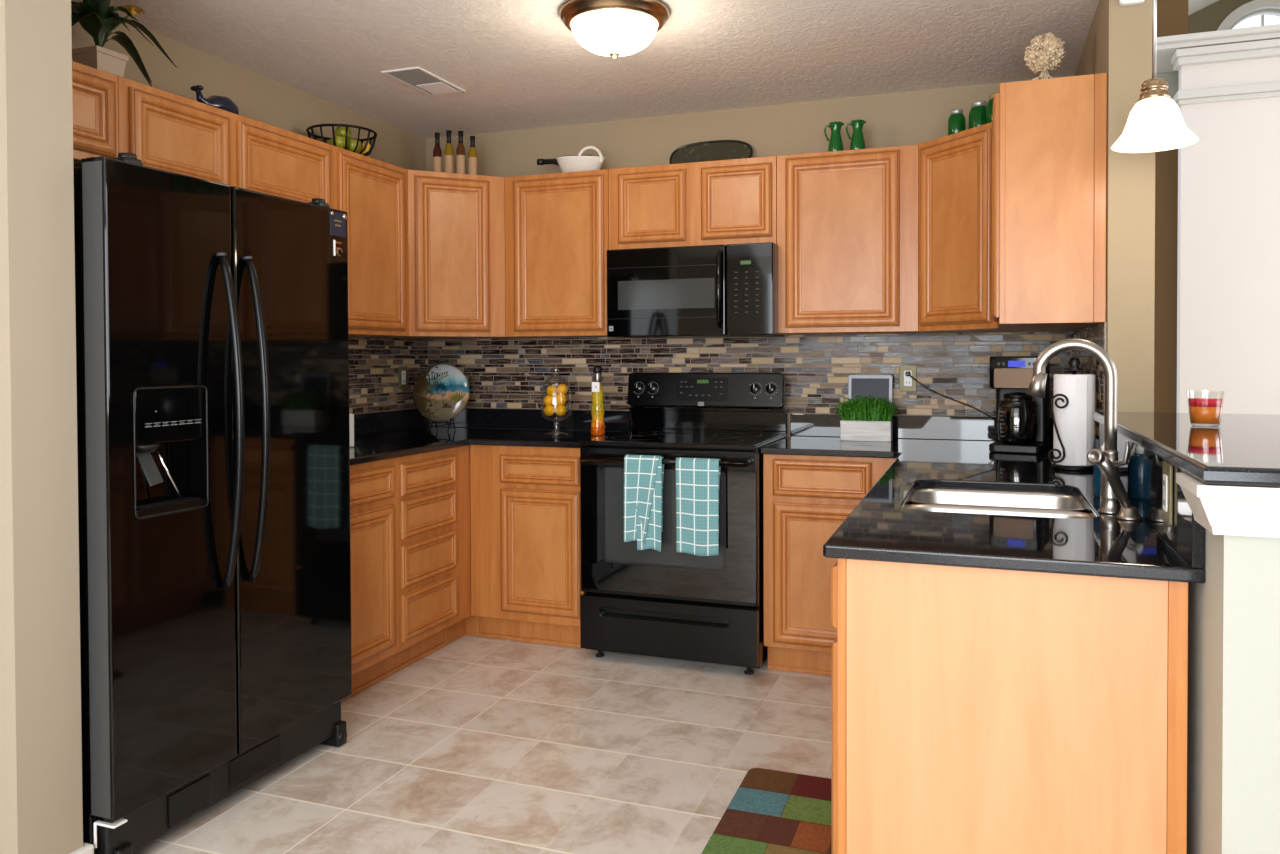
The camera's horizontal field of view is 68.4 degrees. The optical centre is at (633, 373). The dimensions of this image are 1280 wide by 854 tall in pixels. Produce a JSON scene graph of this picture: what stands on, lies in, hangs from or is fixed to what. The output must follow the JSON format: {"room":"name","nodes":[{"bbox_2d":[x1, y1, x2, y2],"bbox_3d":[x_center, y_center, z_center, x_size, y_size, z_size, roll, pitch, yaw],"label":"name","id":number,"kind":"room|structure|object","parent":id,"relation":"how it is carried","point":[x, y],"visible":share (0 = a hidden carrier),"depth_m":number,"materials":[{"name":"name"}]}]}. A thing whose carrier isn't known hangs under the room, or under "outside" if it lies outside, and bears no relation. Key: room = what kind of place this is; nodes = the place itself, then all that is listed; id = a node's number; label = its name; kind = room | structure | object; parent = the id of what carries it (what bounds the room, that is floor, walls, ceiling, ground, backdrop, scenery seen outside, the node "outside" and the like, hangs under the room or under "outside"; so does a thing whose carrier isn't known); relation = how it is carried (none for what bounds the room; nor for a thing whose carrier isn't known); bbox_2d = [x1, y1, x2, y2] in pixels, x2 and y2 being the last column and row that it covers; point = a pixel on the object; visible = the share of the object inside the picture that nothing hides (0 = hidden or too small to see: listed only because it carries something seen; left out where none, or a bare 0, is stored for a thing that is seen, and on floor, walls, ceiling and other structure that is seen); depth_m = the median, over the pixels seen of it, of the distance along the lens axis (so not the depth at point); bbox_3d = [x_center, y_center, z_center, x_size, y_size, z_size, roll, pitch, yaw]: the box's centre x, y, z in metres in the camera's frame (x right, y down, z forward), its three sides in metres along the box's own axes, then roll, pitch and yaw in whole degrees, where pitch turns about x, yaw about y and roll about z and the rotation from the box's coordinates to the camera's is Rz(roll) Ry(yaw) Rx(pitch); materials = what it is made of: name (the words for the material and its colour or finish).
{"room":"kitchen","nodes":[
{"label":"kitchen","id":0,"kind":"room"},
{"bbox_2d":[0,0,82,853],"bbox_3d":[-1.870,0.023,2.335,1.135,2.409,0.160,0,1,20],"label":"wall","id":1,"kind":"structure","parent":0,"point":[41,803],"depth_m":2.12,"materials":[{"name":"beige paint"}]},
{"bbox_2d":[70,842,93,853],"bbox_3d":[-1.857,1.173,2.352,1.152,0.108,0.196,0,1,20],"label":"baseboard","id":2,"kind":"structure","parent":1,"relation":"attached to","point":[87,848],"depth_m":2.23,"materials":[{"name":"white"}]},
{"bbox_2d":[72,45,128,76],"bbox_3d":[-1.639,-0.939,2.888,0.112,0.088,0.112,0,1,20],"label":"pot","id":3,"kind":"object","parent":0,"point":[97,57],"depth_m":2.85,"materials":[{"name":"beige ceramic"}]},
{"bbox_2d":[71,0,425,413],"bbox_3d":[-1.597,-0.002,3.727,0.120,2.409,2.880,0,1,20],"label":"wall","id":4,"kind":"structure","parent":0,"point":[258,97],"depth_m":3.76,"materials":[{"name":"beige paint"}]},
{"bbox_2d":[72,61,118,166],"bbox_3d":[-1.757,-0.752,2.655,0.320,0.277,0.463,0,1,20],"label":"upper cabinet","id":5,"kind":"object","parent":4,"relation":"attached to","point":[94,91],"visible":0.44,"depth_m":2.73,"materials":[{"name":"brown wood"}]},
{"bbox_2d":[117,76,333,208],"bbox_3d":[-1.502,-0.747,3.341,0.320,0.312,0.996,0,1,20],"label":"upper cabinet","id":6,"kind":"object","parent":4,"relation":"attached to","point":[167,131],"visible":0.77,"depth_m":3.18,"materials":[{"name":"brown wood"}]},
{"bbox_2d":[71,0,176,86],"bbox_3d":[-1.634,-1.035,2.909,0.220,0.278,0.442,0,1,20],"label":"lily","id":7,"kind":"object","parent":6,"relation":"on","point":[97,18],"visible":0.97,"depth_m":2.87,"materials":[{"name":"green plant"}]},
{"bbox_2d":[122,5,145,15],"bbox_3d":[-1.585,-1.145,2.975,0.080,0.026,0.078,0,1,20],"label":"flower","id":8,"kind":"object","parent":7,"relation":"on","point":[131,10],"depth_m":2.97,"materials":[{"name":"yellow plant"}]},
{"bbox_2d":[190,85,238,114],"bbox_3d":[-1.487,-0.954,3.355,0.082,0.098,0.201,0,1,20],"label":"figurine","id":9,"kind":"object","parent":6,"relation":"on","point":[221,102],"visible":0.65,"depth_m":3.33,"materials":[{"name":"blue"}]},
{"bbox_2d":[333,146,408,336],"bbox_3d":[-1.238,-0.541,4.055,0.320,0.750,0.515,0,1,20],"label":"upper cabinet","id":10,"kind":"object","parent":4,"relation":"attached to","point":[373,193],"visible":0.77,"depth_m":4.00,"materials":[{"name":"brown wood"}]},
{"bbox_2d":[306,124,376,155],"bbox_3d":[-1.246,-0.976,4.021,0.291,0.116,0.291,0,1,20],"label":"wire fruit basket","id":11,"kind":"object","parent":10,"relation":"on","point":[310,134],"visible":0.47,"depth_m":3.94,"materials":[{"name":"black metal"}]},
{"bbox_2d":[332,135,347,148],"bbox_3d":[-1.231,-0.969,3.945,0.066,0.067,0.067,0,1,28],"label":"apple","id":12,"kind":"object","parent":11,"relation":"in","point":[339,140],"visible":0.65,"depth_m":3.92,"materials":[{"name":"green food"}]},
{"bbox_2d":[334,126,350,138],"bbox_3d":[-1.239,-1.025,4.005,0.066,0.070,0.068,0,1,5],"label":"apple","id":13,"kind":"object","parent":11,"relation":"in","point":[339,130],"visible":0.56,"depth_m":3.98,"materials":[{"name":"green food"}]},
{"bbox_2d":[347,138,361,152],"bbox_3d":[-1.195,-0.973,4.011,0.067,0.066,0.066,0,1,-14],"label":"apple","id":14,"kind":"object","parent":11,"relation":"in","point":[352,142],"visible":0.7,"depth_m":3.98,"materials":[{"name":"green food"}]},
{"bbox_2d":[349,337,427,413],"bbox_3d":[-1.384,0.012,4.112,0.009,0.355,1.750,0,1,20],"label":"tile backsplash","id":15,"kind":"structure","parent":4,"relation":"attached to","point":[374,363],"depth_m":4.55,"materials":[{"name":"tile"}]},
{"bbox_2d":[398,366,407,388],"bbox_3d":[-1.154,0.018,4.712,0.009,0.116,0.072,0,1,20],"label":"wall outlet","id":16,"kind":"object","parent":15,"relation":"attached to","point":[403,372],"visible":1,"depth_m":4.71,"materials":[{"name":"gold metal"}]},
{"bbox_2d":[133,635,831,853],"bbox_3d":[0.962,1.230,2.983,8.800,0.050,12.300,0,1,20],"label":"floor","id":17,"kind":"structure","parent":0,"point":[476,745],"depth_m":2.95,"materials":[{"name":"tile"}]},
{"bbox_2d":[73,152,351,853],"bbox_3d":[-1.401,0.335,2.765,0.837,1.766,0.907,0,1,20],"label":"refrigerator","id":18,"kind":"object","parent":17,"relation":"on","point":[212,327],"visible":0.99,"depth_m":2.50,"materials":[{"name":"black metal"}]},
{"bbox_2d":[341,458,396,701],"bbox_3d":[-1.265,0.766,3.525,0.585,0.878,0.493,0,1,20],"label":"base cabinet","id":19,"kind":"object","parent":17,"relation":"on","point":[372,484],"visible":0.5,"depth_m":3.51,"materials":[{"name":"brown wood"}]},
{"bbox_2d":[381,447,458,679],"bbox_3d":[-1.098,0.757,3.977,0.585,0.878,0.468,0,1,20],"label":"base cabinet","id":20,"kind":"object","parent":17,"relation":"on","point":[426,484],"visible":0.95,"depth_m":3.85,"materials":[{"name":"brown wood"}]},
{"bbox_2d":[445,445,584,647],"bbox_3d":[-0.434,0.748,4.334,0.643,0.878,0.660,0,1,20],"label":"base cabinet","id":21,"kind":"object","parent":17,"relation":"on","point":[522,582],"visible":0.8,"depth_m":4.11,"materials":[{"name":"brown wood"}]},
{"bbox_2d":[350,408,628,465],"bbox_3d":[-0.829,0.254,3.965,1.138,0.125,1.650,0,1,20],"label":"countertop","id":22,"kind":"structure","parent":21,"relation":"on","point":[378,436],"depth_m":4.52,"materials":[{"name":"stone"}]},
{"bbox_2d":[349,413,353,446],"bbox_3d":[-1.182,0.228,3.808,0.074,0.135,0.100,-1,1,-40],"label":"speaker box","id":23,"kind":"object","parent":22,"relation":"on","point":[351,416],"visible":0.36,"depth_m":3.78,"materials":[{"name":"white plastic"}]},
{"bbox_2d":[413,364,469,431],"bbox_3d":[-0.944,0.116,4.627,0.287,0.329,0.135,0,1,6],"label":"decorative plate","id":24,"kind":"object","parent":22,"relation":"on","point":[441,392],"visible":1,"depth_m":4.60,"materials":[{"name":"ceramic"}]},
{"bbox_2d":[541,366,570,434],"bbox_3d":[-0.364,0.118,4.401,0.140,0.327,0.140,0,1,20],"label":"apothecary jar","id":25,"kind":"object","parent":22,"relation":"on","point":[557,366],"visible":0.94,"depth_m":4.39,"materials":[{"name":"clear glass"}]},
{"bbox_2d":[544,405,554,415],"bbox_3d":[-0.395,0.170,4.391,0.053,0.052,0.058,-1,1,-22],"label":"lemon","id":26,"kind":"object","parent":25,"relation":"in","point":[549,410],"visible":1,"depth_m":4.37,"materials":[{"name":"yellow food"}]},
{"bbox_2d":[543,395,554,405],"bbox_3d":[-0.396,0.124,4.397,0.051,0.053,0.058,-1,1,-36],"label":"lemon","id":27,"kind":"object","parent":26,"relation":"on","point":[548,400],"visible":1,"depth_m":4.38,"materials":[{"name":"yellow food"}]},
{"bbox_2d":[547,385,557,395],"bbox_3d":[-0.382,0.078,4.386,0.053,0.052,0.058,0,1,20],"label":"lemon","id":28,"kind":"object","parent":27,"relation":"on","point":[552,390],"visible":1,"depth_m":4.37,"materials":[{"name":"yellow food"}]},
{"bbox_2d":[555,405,565,415],"bbox_3d":[-0.340,0.169,4.380,0.058,0.052,0.054,1,1,42],"label":"lemon","id":29,"kind":"object","parent":25,"relation":"in","point":[560,410],"visible":1,"depth_m":4.36,"materials":[{"name":"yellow food"}]},
{"bbox_2d":[555,393,565,404],"bbox_3d":[-0.341,0.118,4.381,0.052,0.061,0.053,0,1,-2],"label":"lemon","id":30,"kind":"object","parent":29,"relation":"on","point":[560,399],"visible":1,"depth_m":4.36,"materials":[{"name":"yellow food"}]},
{"bbox_3d":[-0.352,0.131,4.433,0.064,0.052,0.052,-21,-6,19],"label":"lemon","id":31,"kind":"object","parent":25,"relation":"in","visible":0},
{"bbox_2d":[557,384,567,394],"bbox_3d":[-0.335,0.074,4.410,0.052,0.054,0.057,-1,1,-28],"label":"lemon","id":32,"kind":"object","parent":31,"relation":"on","point":[562,388],"visible":0.84,"depth_m":4.39,"materials":[{"name":"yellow food"}]},
{"bbox_2d":[591,366,604,435],"bbox_3d":[-0.166,0.122,4.327,0.066,0.319,0.066,0,1,20],"label":"oil bottle","id":33,"kind":"object","parent":22,"relation":"on","point":[597,407],"visible":0.98,"depth_m":4.30,"materials":[{"name":"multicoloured glass"}]},
{"bbox_2d":[578,373,786,674],"bbox_3d":[0.227,0.594,4.067,0.752,1.190,0.696,0,1,20],"label":"stove","id":34,"kind":"object","parent":17,"relation":"on","point":[667,603],"visible":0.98,"depth_m":3.84,"materials":[{"name":"black metal"}]},
{"bbox_2d":[624,455,663,551],"bbox_3d":[0.041,0.514,3.771,0.157,0.378,0.056,0,1,20],"label":"dish towel","id":35,"kind":"object","parent":34,"relation":"hanging from","point":[643,474],"visible":1,"depth_m":3.75,"materials":[{"name":"teal fabric"}]},
{"bbox_2d":[578,430,785,450],"bbox_3d":[0.223,0.281,4.055,0.752,0.021,0.600,0,1,20],"label":"cooktop","id":36,"kind":"object","parent":34,"relation":"in","point":[630,440],"depth_m":3.90,"materials":[{"name":"black glass"}]},
{"bbox_2d":[676,457,720,555],"bbox_3d":[0.251,0.520,3.691,0.176,0.380,0.050,0,1,20],"label":"dish towel","id":37,"kind":"object","parent":34,"relation":"hanging from","point":[697,479],"visible":1,"depth_m":3.68,"materials":[{"name":"teal fabric"}]},
{"bbox_2d":[701,768,831,853],"bbox_3d":[0.427,1.212,2.394,0.470,0.009,0.860,0,1,20],"label":"kitchen mat","id":38,"kind":"object","parent":17,"relation":"on","point":[770,811],"visible":0.62,"depth_m":2.56,"materials":[{"name":"multicoloured fabric"}]},
{"bbox_2d":[763,454,895,675],"bbox_3d":[0.867,0.751,3.892,0.553,0.878,0.585,0,1,20],"label":"base cabinet","id":39,"kind":"object","parent":17,"relation":"on","point":[806,499],"visible":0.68,"depth_m":3.67,"materials":[{"name":"brown wood"}]},
{"bbox_2d":[831,489,1187,853],"bbox_3d":[0.977,0.773,2.576,0.608,0.878,1.845,0,1,20],"label":"base cabinet","id":40,"kind":"object","parent":17,"relation":"on","point":[975,710],"visible":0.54,"depth_m":1.70,"materials":[{"name":"brown wood"}]},
{"bbox_2d":[761,414,1205,583],"bbox_3d":[0.832,0.236,2.920,1.166,0.184,2.454,0,1,20],"label":"countertop","id":41,"kind":"structure","parent":40,"relation":"on","point":[880,527],"depth_m":2.02,"materials":[{"name":"stone"}]},
{"bbox_2d":[834,395,897,441],"bbox_3d":[0.985,0.185,4.001,0.284,0.195,0.153,0,1,20],"label":"grass planter","id":42,"kind":"object","parent":41,"relation":"on","point":[862,420],"visible":1,"depth_m":3.97,"materials":[{"name":"green plant"}]},
{"bbox_2d":[848,375,892,405],"bbox_3d":[1.026,0.142,4.096,0.188,0.277,0.039,0,1,20],"label":"frame","id":43,"kind":"object","parent":41,"relation":"on","point":[880,386],"visible":0.46,"depth_m":4.09,"materials":[{"name":"silver metal"}]},
{"bbox_2d":[906,488,1091,518],"bbox_3d":[0.920,0.433,2.400,0.448,0.190,0.624,0,1,20],"label":"sink","id":44,"kind":"object","parent":41,"relation":"in","point":[950,500],"visible":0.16,"depth_m":2.63,"materials":[{"name":"silver metal"}]},
{"bbox_2d":[989,356,1049,453],"bbox_3d":[1.439,0.112,3.525,0.182,0.355,0.294,0,1,31],"label":"coffee maker","id":45,"kind":"object","parent":41,"relation":"on","point":[1022,419],"visible":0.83,"depth_m":3.46,"materials":[{"name":"black plastic"}]},
{"bbox_2d":[1048,357,1098,470],"bbox_3d":[1.394,0.123,2.978,0.164,0.352,0.136,0,1,20],"label":"paper towel holder","id":46,"kind":"object","parent":41,"relation":"on","point":[1074,362],"visible":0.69,"depth_m":2.94,"materials":[{"name":"black metal"}]},
{"bbox_2d":[1053,374,1094,465],"bbox_3d":[1.392,0.143,2.979,0.120,0.284,0.120,0,1,20],"label":"paper towel roll","id":47,"kind":"object","parent":46,"relation":"on","point":[1075,423],"visible":0.86,"depth_m":2.93,"materials":[{"name":"white paper"}]},
{"bbox_2d":[1026,338,1129,514],"bbox_3d":[1.011,0.117,2.155,0.212,0.396,0.062,0,1,20],"label":"faucet","id":48,"kind":"object","parent":41,"relation":"on","point":[1109,504],"visible":0.87,"depth_m":2.13,"materials":[{"name":"silver metal"}]},
{"bbox_2d":[1094,442,1103,497],"bbox_3d":[1.190,0.241,2.379,0.052,0.138,0.052,0,1,20],"label":"soap bottle","id":49,"kind":"object","parent":41,"relation":"on","point":[1097,472],"visible":0.19,"depth_m":2.37,"materials":[{"name":"blue plastic"}]},
{"bbox_2d":[1087,449,1142,520],"bbox_3d":[1.051,0.240,2.061,0.114,0.154,0.054,0,1,12],"label":"sprayer","id":50,"kind":"object","parent":41,"relation":"on","point":[1097,457],"visible":1,"depth_m":2.05,"materials":[{"name":"silver metal"}]},
{"bbox_2d":[1162,460,1172,525],"bbox_3d":[0.998,0.223,1.765,0.009,0.116,0.072,0,1,20],"label":"wall outlet","id":51,"kind":"object","parent":41,"relation":"attached to","point":[1167,499],"visible":0.96,"depth_m":1.75,"materials":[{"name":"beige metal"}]},
{"bbox_2d":[1163,474,1167,511],"bbox_3d":[0.999,0.223,1.765,0.008,0.068,0.034,0,1,20],"label":"receptacle","id":52,"kind":"object","parent":51,"relation":"attached to","point":[1165,476],"depth_m":1.76,"materials":[{"name":"white plastic"}]},
{"bbox_2d":[72,0,1098,138],"bbox_3d":[-1.675,-1.205,1.312,5.006,0.080,7.420,0,1,20],"label":"ceiling","id":53,"kind":"structure","parent":0,"point":[518,66],"depth_m":3.52,"materials":[{"name":"white paint"}]},
{"bbox_2d":[381,67,464,95],"bbox_3d":[-0.867,-1.208,3.897,0.174,0.008,0.354,0,1,20],"label":"ceiling vent","id":54,"kind":"object","parent":53,"relation":"in","point":[418,78],"visible":1,"depth_m":3.88,"materials":[{"name":"white plastic"}]},
{"bbox_2d":[559,0,669,58],"bbox_3d":[-0.065,-1.125,3.133,0.368,0.154,0.368,0,1,20],"label":"ceiling light","id":55,"kind":"object","parent":53,"relation":"attached to","point":[613,28],"visible":1,"depth_m":3.04,"materials":[{"name":"white glass"}]},
{"bbox_2d":[1111,0,1198,152],"bbox_3d":[1.342,-0.894,2.429,0.200,0.604,0.200,0,1,20],"label":"pendant light","id":56,"kind":"object","parent":53,"relation":"hanging from","point":[1155,123],"visible":1,"depth_m":2.40,"materials":[{"name":"white glass"}]},
{"bbox_2d":[426,75,1074,566],"bbox_3d":[0.384,-0.023,4.465,3.082,2.409,0.120,0,1,20],"label":"wall","id":57,"kind":"structure","parent":0,"point":[917,117],"depth_m":4.34,"materials":[{"name":"beige paint"}]},
{"bbox_2d":[373,170,525,338],"bbox_3d":[-0.901,-0.551,4.536,0.618,0.750,0.618,0,1,20],"label":"upper cabinet","id":58,"kind":"object","parent":57,"relation":"attached to","point":[457,271],"visible":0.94,"depth_m":4.33,"materials":[{"name":"brown wood"}]},
{"bbox_2d":[433,132,441,171],"bbox_3d":[-0.948,-1.044,4.544,0.043,0.235,0.043,0,1,20],"label":"bottle","id":59,"kind":"object","parent":58,"relation":"on","point":[437,153],"visible":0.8,"depth_m":4.53,"materials":[{"name":"red"}]},
{"bbox_2d":[444,130,453,172],"bbox_3d":[-0.888,-1.047,4.522,0.043,0.240,0.043,0,1,20],"label":"bottle","id":60,"kind":"object","parent":58,"relation":"on","point":[448,158],"visible":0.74,"depth_m":4.51,"materials":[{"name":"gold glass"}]},
{"bbox_2d":[456,131,464,173],"bbox_3d":[-0.827,-1.042,4.499,0.043,0.232,0.043,0,1,20],"label":"bottle","id":61,"kind":"object","parent":58,"relation":"on","point":[460,151],"visible":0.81,"depth_m":4.48,"materials":[{"name":"brown glass"}]},
{"bbox_2d":[468,136,476,174],"bbox_3d":[-0.768,-1.029,4.489,0.043,0.205,0.043,0,1,20],"label":"bottle","id":62,"kind":"object","parent":58,"relation":"on","point":[472,154],"visible":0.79,"depth_m":4.47,"materials":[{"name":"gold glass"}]},
{"bbox_2d":[505,169,608,337],"bbox_3d":[-0.313,-0.553,4.477,0.522,0.750,0.320,0,1,20],"label":"upper cabinet","id":63,"kind":"object","parent":57,"relation":"attached to","point":[557,224],"visible":0.91,"depth_m":4.33,"materials":[{"name":"brown wood"}]},
{"bbox_2d":[555,146,605,172],"bbox_3d":[-0.251,-0.993,4.404,0.248,0.131,0.128,0,1,17],"label":"basket","id":64,"kind":"object","parent":63,"relation":"on","point":[566,163],"visible":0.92,"depth_m":4.35,"materials":[{"name":"white ceramic"}]},
{"bbox_2d":[537,155,592,165],"bbox_3d":[-0.324,-0.999,4.433,0.279,0.056,0.052,0,1,17],"label":"wine bottle","id":65,"kind":"object","parent":64,"relation":"in","point":[539,161],"visible":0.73,"depth_m":4.45,"materials":[{"name":"black"}]},
{"bbox_2d":[608,156,776,249],"bbox_3d":[0.292,-0.740,4.249,0.765,0.372,0.320,0,1,20],"label":"upper cabinet","id":66,"kind":"object","parent":57,"relation":"attached to","point":[731,201],"visible":0.95,"depth_m":4.11,"materials":[{"name":"brown wood"}]},
{"bbox_2d":[607,242,789,337],"bbox_3d":[0.285,-0.357,4.180,0.743,0.384,0.431,0,1,20],"label":"microwave","id":67,"kind":"object","parent":66,"relation":"attached to","point":[729,290],"visible":0.99,"depth_m":4.01,"materials":[{"name":"black"}]},
{"bbox_2d":[669,140,752,163],"bbox_3d":[0.352,-1.002,4.331,0.395,0.154,0.075,0,1,20],"label":"oval tray","id":68,"kind":"object","parent":66,"relation":"on","point":[715,150],"visible":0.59,"depth_m":4.34,"materials":[{"name":"black"}]},
{"bbox_2d":[428,331,1071,416],"bbox_3d":[0.364,-0.001,4.402,3.071,0.355,0.009,0,1,20],"label":"tile backsplash","id":69,"kind":"structure","parent":57,"relation":"attached to","point":[816,369],"depth_m":4.29,"materials":[{"name":"tile"}]},
{"bbox_2d":[899,365,916,391],"bbox_3d":[1.189,0.019,4.089,0.072,0.116,0.009,0,1,20],"label":"wall outlet","id":70,"kind":"object","parent":69,"relation":"attached to","point":[906,383],"visible":1,"depth_m":4.09,"materials":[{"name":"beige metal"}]},
{"bbox_2d":[904,370,911,385],"bbox_3d":[1.189,0.019,4.089,0.034,0.068,0.008,0,1,20],"label":"receptacle","id":71,"kind":"object","parent":70,"relation":"attached to","point":[907,379],"depth_m":4.09,"materials":[{"name":"white plastic"}]},
{"bbox_2d":[905,371,995,421],"bbox_3d":[1.347,0.098,3.940,0.092,0.214,0.442,-1,1,-42],"label":"power cord","id":72,"kind":"object","parent":69,"relation":"attached to","point":[907,373],"visible":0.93,"depth_m":3.99,"materials":[{"name":"black plastic"}]},
{"bbox_2d":[777,145,921,334],"bbox_3d":[0.923,-0.550,4.019,0.574,0.750,0.320,0,1,20],"label":"upper cabinet","id":73,"kind":"object","parent":57,"relation":"attached to","point":[848,220],"visible":0.94,"depth_m":3.88,"materials":[{"name":"brown wood"}]},
{"bbox_2d":[824,122,843,151],"bbox_3d":[0.854,-0.994,3.997,0.066,0.138,0.073,-1,1,-31],"label":"pitcher","id":74,"kind":"object","parent":73,"relation":"on","point":[835,142],"visible":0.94,"depth_m":3.97,"materials":[{"name":"green ceramic"}]},
{"bbox_2d":[846,120,865,149],"bbox_3d":[0.939,-0.994,3.966,0.066,0.138,0.073,-1,1,-31],"label":"pitcher","id":75,"kind":"object","parent":73,"relation":"on","point":[857,140],"visible":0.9,"depth_m":3.94,"materials":[{"name":"green ceramic"}]},
{"bbox_2d":[919,122,1085,332],"bbox_3d":[1.422,-0.546,3.686,0.592,0.750,0.599,0,1,20],"label":"upper cabinet","id":76,"kind":"object","parent":57,"relation":"attached to","point":[955,170],"visible":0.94,"depth_m":3.59,"materials":[{"name":"brown wood"}]},
{"bbox_2d":[948,109,965,134],"bbox_3d":[1.259,-0.974,3.675,0.066,0.107,0.066,0,1,20],"label":"jar","id":77,"kind":"object","parent":76,"relation":"on","point":[957,120],"visible":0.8,"depth_m":3.65,"materials":[{"name":"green glass"}]},
{"bbox_2d":[969,101,986,128],"bbox_3d":[1.325,-0.982,3.618,0.076,0.123,0.076,0,1,20],"label":"jar","id":78,"kind":"object","parent":76,"relation":"on","point":[977,114],"visible":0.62,"depth_m":3.59,"materials":[{"name":"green glass"}]},
{"bbox_2d":[986,92,999,123],"bbox_3d":[1.360,-0.983,3.528,0.079,0.129,0.079,0,1,20],"label":"jar","id":79,"kind":"object","parent":76,"relation":"on","point":[989,107],"visible":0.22,"depth_m":3.51,"materials":[{"name":"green glass"}]},
{"bbox_2d":[1154,0,1187,412],"bbox_3d":[3.019,-0.999,5.646,1.200,4.300,0.200,0,1,20],"label":"wall","id":80,"kind":"structure","parent":0,"point":[1172,15],"depth_m":5.59,"materials":[{"name":"brown"}]},
{"bbox_2d":[1075,0,1279,853],"bbox_3d":[1.610,-0.791,2.617,0.500,4.000,2.706,0,1,20],"label":"wall","id":81,"kind":"structure","parent":0,"point":[1233,710],"depth_m":1.57,"materials":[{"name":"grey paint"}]},
{"bbox_2d":[991,73,1106,327],"bbox_3d":[1.360,-0.536,3.126,0.320,0.750,0.491,0,1,20],"label":"upper cabinet","id":82,"kind":"object","parent":81,"relation":"attached to","point":[1048,269],"visible":1,"depth_m":2.90,"materials":[{"name":"brown wood"}]},
{"bbox_2d":[1023,32,1065,79],"bbox_3d":[1.386,-1.031,3.178,0.132,0.236,0.131,0,1,20],"label":"flower ball","id":83,"kind":"object","parent":82,"relation":"on","point":[1045,53],"visible":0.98,"depth_m":3.14,"materials":[{"name":"beige"}]},
{"bbox_2d":[1071,322,1106,435],"bbox_3d":[1.607,0.013,3.349,0.009,0.355,1.104,0,1,20],"label":"tile backsplash","id":84,"kind":"structure","parent":81,"relation":"attached to","point":[1097,334],"depth_m":3.04,"materials":[{"name":"tile"}]},
{"bbox_2d":[1119,0,1144,5],"bbox_3d":[1.465,-1.137,2.769,0.068,0.100,0.028,0,1,20],"label":"door chime","id":85,"kind":"object","parent":81,"relation":"attached to","point":[1121,2],"visible":1,"depth_m":2.76,"materials":[{"name":"white plastic"}]},
{"bbox_2d":[1093,412,1279,486],"bbox_3d":[1.391,0.140,2.027,0.576,0.028,1.513,0,1,20],"label":"bar","id":86,"kind":"object","parent":81,"relation":"on","point":[1244,449],"visible":1,"depth_m":1.81,"materials":[{"name":"stone"}]},
{"bbox_2d":[1187,390,1224,426],"bbox_3d":[1.353,0.080,2.230,0.077,0.086,0.077,0,1,20],"label":"candle","id":87,"kind":"object","parent":86,"relation":"on","point":[1205,410],"visible":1,"depth_m":2.21,"materials":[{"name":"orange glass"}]},
{"bbox_2d":[1176,473,1279,537],"bbox_3d":[1.136,0.207,1.408,0.545,0.080,0.164,0,1,20],"label":"trim","id":88,"kind":"structure","parent":81,"relation":"attached to","point":[1235,510],"depth_m":1.42,"materials":[{"name":"white"}]},
{"bbox_2d":[1188,0,1218,15],"bbox_3d":[3.194,-3.154,2.074,4.000,1.840,12.300,0,1,20],"label":"ceiling","id":89,"kind":"structure","parent":0,"point":[1194,6],"depth_m":7.46,"materials":[{"name":"white paint"}]},
{"bbox_2d":[1171,39,1279,414],"bbox_3d":[4.398,-0.290,4.618,3.098,2.906,0.155,0,1,20],"label":"wall","id":90,"kind":"structure","parent":0,"point":[1227,96],"depth_m":5.05,"materials":[{"name":"white paint"}]},
{"bbox_2d":[1157,24,1279,72],"bbox_3d":[4.247,-1.782,4.926,3.600,0.056,0.770,0,1,20],"label":"trim","id":91,"kind":"structure","parent":90,"relation":"on","point":[1167,46],"depth_m":4.99,"materials":[{"name":"white wood"}]},
{"bbox_2d":[1188,0,1277,33],"bbox_3d":[5.085,-2.889,7.469,4.000,2.000,0.120,0,1,20],"label":"wall","id":92,"kind":"structure","parent":0,"point":[1209,18],"depth_m":7.57,"materials":[{"name":"brown paint"}]},
{"bbox_2d":[1217,0,1279,30],"bbox_3d":[4.986,-2.751,7.460,0.730,0.405,0.130,0,1,20],"label":"window","id":93,"kind":"structure","parent":92,"relation":"in","point":[1256,7],"depth_m":7.46,"materials":[{"name":"white"}]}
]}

